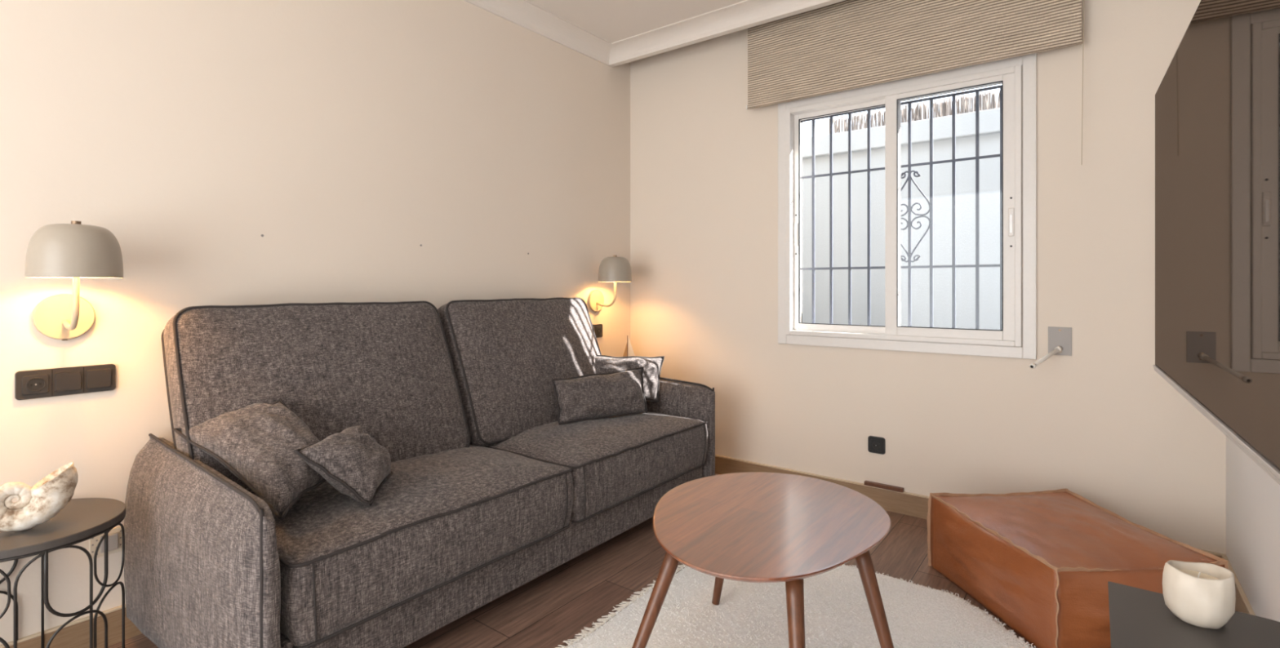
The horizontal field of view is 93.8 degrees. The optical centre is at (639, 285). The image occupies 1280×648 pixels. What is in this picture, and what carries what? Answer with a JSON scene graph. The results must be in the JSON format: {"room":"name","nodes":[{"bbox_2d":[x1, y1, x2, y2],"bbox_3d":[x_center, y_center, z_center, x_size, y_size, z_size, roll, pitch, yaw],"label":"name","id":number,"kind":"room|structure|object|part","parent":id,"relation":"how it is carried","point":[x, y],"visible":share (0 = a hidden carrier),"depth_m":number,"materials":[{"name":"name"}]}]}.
{"room":"living room","nodes":[
{"label":"living room","id":0,"kind":"room"},
{"bbox_2d":[0,0,630,644],"bbox_3d":[-1.619,-0.310,2.201,0.200,3.120,5.450,0,0,37],"label":"wall","id":1,"kind":"structure","parent":0,"point":[353,136],"depth_m":2.26,"materials":[{"name":"paint"}]},
{"bbox_2d":[14,364,115,399],"bbox_3d":[-1.759,0.293,1.839,0.015,0.085,0.225,0,0,37],"label":"switch plate","id":2,"kind":"object","parent":1,"relation":"attached to","point":[54,382],"visible":1,"depth_m":1.83,"materials":[{"name":"plastic"}]},
{"bbox_2d":[0,604,142,647],"bbox_3d":[-1.560,1.094,2.102,0.014,0.112,4.963,0,0,37],"label":"baseboard","id":3,"kind":"structure","parent":1,"relation":"attached to","point":[76,634],"depth_m":1.86,"materials":[{"name":"brown wood"}]},
{"bbox_2d":[24,221,123,340],"bbox_3d":[-1.661,-0.010,1.757,0.269,0.354,0.208,0,0,37],"label":"wall lamp","id":4,"kind":"object","parent":1,"relation":"attached to","point":[76,251],"visible":1,"depth_m":1.71,"materials":[{"name":"beige metal"}]},
{"bbox_3d":[-1.761,0.095,1.833,0.018,0.140,0.140,0,0,37],"label":"wall plate","id":5,"kind":"part","parent":4,"relation":"part of","materials":[{"name":"metal"}]},
{"bbox_3d":[-1.696,0.039,1.784,0.162,0.187,0.015,0,0,37],"label":"arm","id":6,"kind":"part","parent":4,"relation":"part of","materials":[{"name":"metal"}]},
{"bbox_3d":[-1.637,-0.100,1.739,0.208,0.154,0.208,0,0,37],"label":"lamp shade","id":7,"kind":"part","parent":4,"relation":"part of","materials":[{"name":"metal"}]},
{"bbox_2d":[88,525,124,559],"bbox_3d":[-1.699,0.822,1.917,0.016,0.080,0.092,0,0,37],"label":"junction box","id":8,"kind":"object","parent":1,"relation":"attached to","point":[115,539],"visible":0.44,"depth_m":1.91,"materials":[{"name":"white plastic"}]},
{"bbox_2d":[463,0,611,66],"bbox_3d":[-1.586,-1.470,1.978,0.122,0.080,4.735,0,0,37],"label":"trim","id":9,"kind":"structure","parent":1,"relation":"attached to","point":[522,13],"depth_m":3.40,"materials":[{"name":"paint"}]},
{"bbox_2d":[592,324,602,337],"bbox_3d":[-0.286,0.288,3.780,0.015,0.085,0.156,0,0,37],"label":"switch plate","id":10,"kind":"object","parent":1,"relation":"attached to","point":[597,328],"visible":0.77,"depth_m":3.80,"materials":[{"name":"plastic"}]},
{"bbox_2d":[587,255,631,311],"bbox_3d":[-0.178,-0.010,3.712,0.269,0.354,0.208,0,0,37],"label":"wall lamp","id":11,"kind":"object","parent":1,"relation":"attached to","point":[615,269],"visible":1,"depth_m":3.63,"materials":[{"name":"beige metal"}]},
{"bbox_3d":[-0.278,0.095,3.788,0.018,0.140,0.140,0,0,37],"label":"wall plate","id":12,"kind":"part","parent":11,"relation":"part of","materials":[{"name":"metal"}]},
{"bbox_3d":[-0.212,0.039,3.739,0.162,0.187,0.015,0,0,37],"label":"arm","id":13,"kind":"part","parent":11,"relation":"part of","materials":[{"name":"beige metal"}]},
{"bbox_3d":[-0.154,-0.100,3.694,0.208,0.154,0.208,0,0,37],"label":"lamp shade","id":14,"kind":"part","parent":11,"relation":"part of","materials":[{"name":"metal"}]},
{"bbox_2d":[608,0,845,67],"bbox_3d":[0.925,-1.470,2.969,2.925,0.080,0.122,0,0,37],"label":"trim","id":15,"kind":"structure","parent":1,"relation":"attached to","point":[747,12],"depth_m":3.40,"materials":[{"name":"paint"}]},
{"bbox_2d":[103,473,1034,647],"bbox_3d":[-0.461,1.200,1.142,3.325,0.100,5.163,0,0,37],"label":"floor","id":16,"kind":"structure","parent":0,"point":[548,611],"depth_m":2.25,"materials":[{"name":"brown wood"}]},
{"bbox_2d":[0,497,125,647],"bbox_3d":[-1.667,0.900,1.638,0.398,0.500,0.398,0,0,37],"label":"round side table","id":17,"kind":"object","parent":16,"relation":"on","point":[82,519],"visible":0.95,"depth_m":1.61,"materials":[{"name":"black metal"}]},
{"bbox_2d":[0,462,78,531],"bbox_3d":[-1.629,0.569,1.601,0.185,0.161,0.090,0,0,-43],"label":"shell ornament","id":18,"kind":"object","parent":17,"relation":"on","point":[36,505],"visible":1,"depth_m":1.59,"materials":[{"name":"white ceramic"}]},
{"bbox_2d":[124,297,715,647],"bbox_3d":[-0.613,0.607,2.565,0.912,1.086,2.282,0,0,37],"label":"sofa","id":19,"kind":"object","parent":16,"relation":"on","point":[486,494],"visible":0.86,"depth_m":2.04,"materials":[{"name":"fabric"}]},
{"bbox_3d":[-1.261,0.783,1.707,0.907,0.574,0.132,0,0,37],"label":"armrest","id":20,"kind":"part","parent":19,"relation":"part of","materials":[{"name":"fabric"}]},
{"bbox_2d":[172,398,326,519],"bbox_3d":[-1.142,0.504,1.857,0.491,0.269,0.287,0,0,24],"label":"throw pillow","id":21,"kind":"object","parent":19,"relation":"on","point":[256,442],"visible":0.84,"depth_m":1.76,"materials":[{"name":"fabric"}]},
{"bbox_2d":[163,302,468,497],"bbox_3d":[-1.146,0.403,2.252,0.382,0.666,0.989,0,0,37],"label":"cushion","id":22,"kind":"object","parent":19,"relation":"on","point":[386,370],"depth_m":2.16,"materials":[{"name":"fabric"}]},
{"bbox_2d":[293,426,393,506],"bbox_3d":[-0.907,0.557,1.891,0.210,0.198,0.301,0,0,-2],"label":"throw pillow","id":23,"kind":"object","parent":19,"relation":"on","point":[351,460],"visible":1,"depth_m":1.80,"materials":[{"name":"fabric"}]},
{"bbox_2d":[271,444,573,646],"bbox_3d":[-0.852,0.786,2.125,0.754,0.270,1.036,0,0,37],"label":"seat cushion","id":24,"kind":"object","parent":19,"relation":"on","point":[445,513],"depth_m":1.82,"materials":[{"name":"fabric"}]},
{"bbox_2d":[437,298,599,447],"bbox_3d":[-0.546,0.404,3.043,0.383,0.666,0.948,0,0,37],"label":"cushion","id":25,"kind":"object","parent":19,"relation":"on","point":[506,354],"depth_m":2.83,"materials":[{"name":"fabric"}]},
{"bbox_2d":[488,411,707,520],"bbox_3d":[-0.239,0.787,2.932,0.755,0.269,1.022,0,0,37],"label":"seat cushion","id":26,"kind":"object","parent":19,"relation":"on","point":[614,461],"depth_m":2.65,"materials":[{"name":"fabric"}]},
{"bbox_2d":[551,366,647,424],"bbox_3d":[-0.176,0.545,3.007,0.556,0.222,0.135,0,0,-36],"label":"throw pillow","id":27,"kind":"object","parent":19,"relation":"on","point":[590,397],"visible":1,"depth_m":2.95,"materials":[{"name":"fabric"}]},
{"bbox_2d":[595,355,664,402],"bbox_3d":[-0.072,0.510,3.273,0.427,0.252,0.156,0,0,-4],"label":"throw pillow","id":28,"kind":"object","parent":19,"relation":"on","point":[604,364],"visible":0.48,"depth_m":3.26,"materials":[{"name":"fabric"}]},
{"bbox_3d":[0.038,0.783,3.420,0.907,0.574,0.132,0,0,37],"label":"armrest","id":29,"kind":"part","parent":19,"relation":"part of","materials":[{"name":"fabric"}]},
{"bbox_2d":[555,564,1035,647],"bbox_3d":[0.143,1.136,1.315,1.392,0.025,2.682,0,0,37],"label":"rug","id":30,"kind":"object","parent":16,"relation":"on","point":[837,614],"visible":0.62,"depth_m":2.03,"materials":[{"name":"white fabric"}]},
{"bbox_2d":[631,471,893,647],"bbox_3d":[0.399,0.915,1.801,0.744,0.430,0.909,0,0,20],"label":"coffee table","id":31,"kind":"object","parent":30,"relation":"on","point":[754,527],"visible":1,"depth_m":1.69,"materials":[{"name":"brown wood"}]},
{"bbox_3d":[0.023,0.922,1.618,0.243,0.417,0.045,0,0,-36],"label":"leg","id":32,"kind":"part","parent":31,"relation":"part of","materials":[{"name":"brown wood"}]},
{"bbox_3d":[0.307,0.923,2.122,0.103,0.406,0.044,0,0,-17],"label":"leg","id":33,"kind":"part","parent":31,"relation":"part of","materials":[{"name":"brown wood"}]},
{"bbox_3d":[0.381,0.922,1.426,0.044,0.413,0.194,0,0,4],"label":"leg","id":34,"kind":"part","parent":31,"relation":"part of","materials":[{"name":"brown wood"}]},
{"bbox_3d":[0.655,0.922,1.625,0.045,0.412,0.177,0,0,-36],"label":"leg","id":35,"kind":"part","parent":31,"relation":"part of","materials":[{"name":"brown wood"}]},
{"bbox_2d":[926,488,1229,647],"bbox_3d":[1.509,0.986,2.150,0.639,0.333,0.723,0,0,-5],"label":"pouf","id":36,"kind":"object","parent":16,"relation":"on","point":[1043,563],"visible":0.83,"depth_m":1.98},
{"bbox_2d":[1107,581,1279,647],"bbox_3d":[0.930,0.875,0.955,0.283,0.550,0.445,0,0,37],"label":"tv stand","id":37,"kind":"object","parent":16,"relation":"on","point":[1139,618],"visible":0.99,"depth_m":1.05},
{"bbox_2d":[1162,560,1235,629],"bbox_3d":[1.001,0.551,1.075,0.096,0.098,0.100,0,0,37],"label":"candle","id":38,"kind":"object","parent":37,"relation":"on","point":[1200,594],"visible":1,"depth_m":1.05,"materials":[{"name":"white wax"}]},
{"bbox_3d":[-0.055,0.843,3.832,0.260,0.615,0.260,0,0,37],"label":"table","id":39,"kind":"object","parent":16,"relation":"on","visible":0},
{"bbox_2d":[622,335,635,356],"bbox_3d":[-0.078,0.428,3.869,0.150,0.213,0.036,0,0,0],"label":"ornament","id":40,"kind":"object","parent":39,"relation":"on","point":[628,352],"visible":0.47,"depth_m":3.86,"materials":[{"name":"beige ceramic"}]},
{"bbox_2d":[525,0,745,43],"bbox_3d":[-0.521,-1.570,1.063,2.925,0.120,4.965,0,0,37],"label":"ceiling","id":41,"kind":"structure","parent":0,"point":[611,20],"depth_m":3.30,"materials":[{"name":"paint"}]},
{"bbox_2d":[630,0,1226,554],"bbox_3d":[1.242,-0.310,3.221,3.125,3.120,0.207,0,0,37],"label":"wall","id":42,"kind":"structure","parent":0,"point":[1098,423],"depth_m":2.83,"materials":[{"name":"paint"}]},
{"bbox_2d":[800,106,884,325],"bbox_3d":[1.130,-0.372,3.349,0.463,1.174,0.030,0,0,37],"label":"window grille","id":43,"kind":"object","parent":42,"relation":"in","point":[868,170],"depth_m":3.33,"materials":[{"name":"black metal"}]},
{"bbox_2d":[867,435,885,454],"bbox_3d":[1.222,0.825,3.097,0.085,0.085,0.015,0,0,37],"label":"wall socket","id":44,"kind":"object","parent":42,"relation":"attached to","point":[877,445],"visible":1,"depth_m":3.09,"materials":[{"name":"black plastic"}]},
{"bbox_2d":[777,53,1036,359],"bbox_3d":[1.306,-0.358,3.082,1.232,1.377,0.110,0,0,37],"label":"window","id":45,"kind":"structure","parent":42,"relation":"in","point":[1006,342],"depth_m":2.96,"materials":[{"name":"white metal"}]},
{"bbox_3d":[0.885,-0.290,3.400,0.024,0.130,0.006,0,0,37],"label":"handle","id":46,"kind":"part","parent":45,"relation":"part of","materials":[{"name":"white metal"}]},
{"bbox_3d":[1.111,-0.359,3.251,0.569,1.224,0.030,0,0,37],"label":"sash","id":47,"kind":"part","parent":45,"relation":"part of","materials":[{"name":"white metal"}]},
{"bbox_3d":[1.493,-0.359,2.912,0.569,1.224,0.035,0,0,37],"label":"sash","id":48,"kind":"part","parent":45,"relation":"part of","materials":[{"name":"white metal"}]},
{"bbox_3d":[1.694,-0.290,2.734,0.024,0.130,0.006,0,0,37],"label":"handle","id":49,"kind":"part","parent":45,"relation":"part of","materials":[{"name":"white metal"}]},
{"bbox_2d":[746,0,1084,164],"bbox_3d":[1.257,-1.140,3.013,1.600,1.260,0.100,0,0,37],"label":"roller blind","id":50,"kind":"object","parent":42,"relation":"attached to","point":[847,44],"visible":0.89,"depth_m":2.98,"materials":[{"name":"beige fabric"}]},
{"bbox_3d":[1.240,-1.028,2.987,1.554,0.020,0.014,0,0,37],"label":"rail","id":51,"kind":"part","parent":50,"relation":"part of","materials":[{"name":"beige fabric"}]},
{"bbox_3d":[1.869,-1.105,2.527,0.012,1.190,0.003,0,0,44],"label":"pull cord","id":52,"kind":"part","parent":50,"relation":"part of","materials":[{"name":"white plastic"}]},
{"bbox_2d":[901,84,1001,329],"bbox_3d":[1.562,-0.376,3.021,0.450,1.173,0.030,0,0,37],"label":"window grille","id":53,"kind":"object","parent":42,"relation":"in","point":[909,221],"depth_m":3.02,"materials":[{"name":"black metal"}]},
{"bbox_2d":[715,454,1221,558],"bbox_3d":[1.095,1.094,3.193,2.897,0.112,0.014,0,0,37],"label":"baseboard","id":54,"kind":"structure","parent":42,"relation":"attached to","point":[913,504],"depth_m":3.12,"materials":[{"name":"brown wood"}]},
{"bbox_2d":[864,480,903,492],"bbox_3d":[1.249,1.028,3.069,0.190,0.018,0.025,0,0,37],"label":"batten","id":55,"kind":"object","parent":54,"relation":"on","point":[895,488],"visible":1,"depth_m":3.06,"materials":[{"name":"brown wood"}]},
{"bbox_2d":[1029,326,1071,368],"bbox_3d":[1.748,0.266,2.590,0.254,0.168,0.076,0,0,-23],"label":"wall bracket","id":56,"kind":"object","parent":42,"relation":"attached to","point":[1060,339],"visible":1,"depth_m":2.62,"materials":[{"name":"metal"}]},
{"bbox_3d":[1.746,0.307,2.573,0.238,0.086,0.024,0,0,-30],"label":"rod","id":57,"kind":"part","parent":56,"relation":"part of","materials":[{"name":"white plastic"}]},
{"bbox_3d":[1.844,0.244,2.631,0.086,0.124,0.004,0,0,37],"label":"plate","id":58,"kind":"part","parent":56,"relation":"part of","materials":[{"name":"metal"}]},
{"bbox_2d":[1226,435,1279,622],"bbox_3d":[0.784,-0.310,0.198,0.200,3.120,5.163,0,0,37],"label":"wall","id":59,"kind":"structure","parent":0,"point":[1252,495],"depth_m":1.91,"materials":[{"name":"white paint"}]},
{"bbox_2d":[1153,0,1279,484],"bbox_3d":[1.172,-0.155,1.080,0.239,0.800,1.450,0,0,35],"label":"television","id":60,"kind":"object","parent":59,"relation":"attached to","point":[1217,100],"visible":1,"depth_m":1.00,"materials":[{"name":"black glass"}]},
{"bbox_3d":[1.081,0.237,1.144,0.016,0.016,1.450,0,0,35],"label":"trim","id":61,"kind":"part","parent":60,"relation":"part of","materials":[{"name":"silver metal"}]},
{"bbox_2d":[1221,553,1255,615],"bbox_3d":[0.759,1.094,0.342,0.014,0.112,4.963,0,0,37],"label":"baseboard","id":62,"kind":"structure","parent":59,"relation":"attached to","point":[1242,605],"depth_m":2.03,"materials":[{"name":"brown wood"}]},
{"label":"outside","id":63,"kind":"structure","parent":0,"visible":0},
{"bbox_3d":[3.465,1.210,7.049,15.000,0.120,8.580,0,0,37],"label":"ground","id":64,"kind":"structure","parent":63,"visible":0},
{"bbox_2d":[802,132,999,329],"bbox_3d":[1.721,-0.022,4.751,9.000,2.345,0.250,0,0,37],"label":"wall","id":65,"kind":"structure","parent":64,"relation":"on","point":[988,144],"depth_m":4.37,"materials":[{"name":"white paint"}]},
{"bbox_2d":[802,107,999,158],"bbox_3d":[1.634,-1.115,4.635,9.000,0.160,0.040,0,0,37],"label":"coping","id":66,"kind":"object","parent":65,"relation":"attached to","point":[988,119],"visible":0.08,"depth_m":4.34,"materials":[{"name":"white paint"}]},
{"bbox_2d":[832,90,999,133],"bbox_3d":[2.984,-1.275,3.762,3.618,0.162,0.049,0,0,37],"label":"fence","id":67,"kind":"object","parent":65,"relation":"on","point":[989,100],"visible":0.23,"depth_m":4.39,"materials":[{"name":"wicker"}]},
{"bbox_2d":[801,83,1001,322],"bbox_3d":[0.398,-0.550,3.999,4.800,3.400,0.012,0,0,37],"label":"facade","id":68,"kind":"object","parent":64,"relation":"on","point":[999,83],"visible":0.05,"depth_m":3.57,"materials":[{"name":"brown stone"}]}
]}

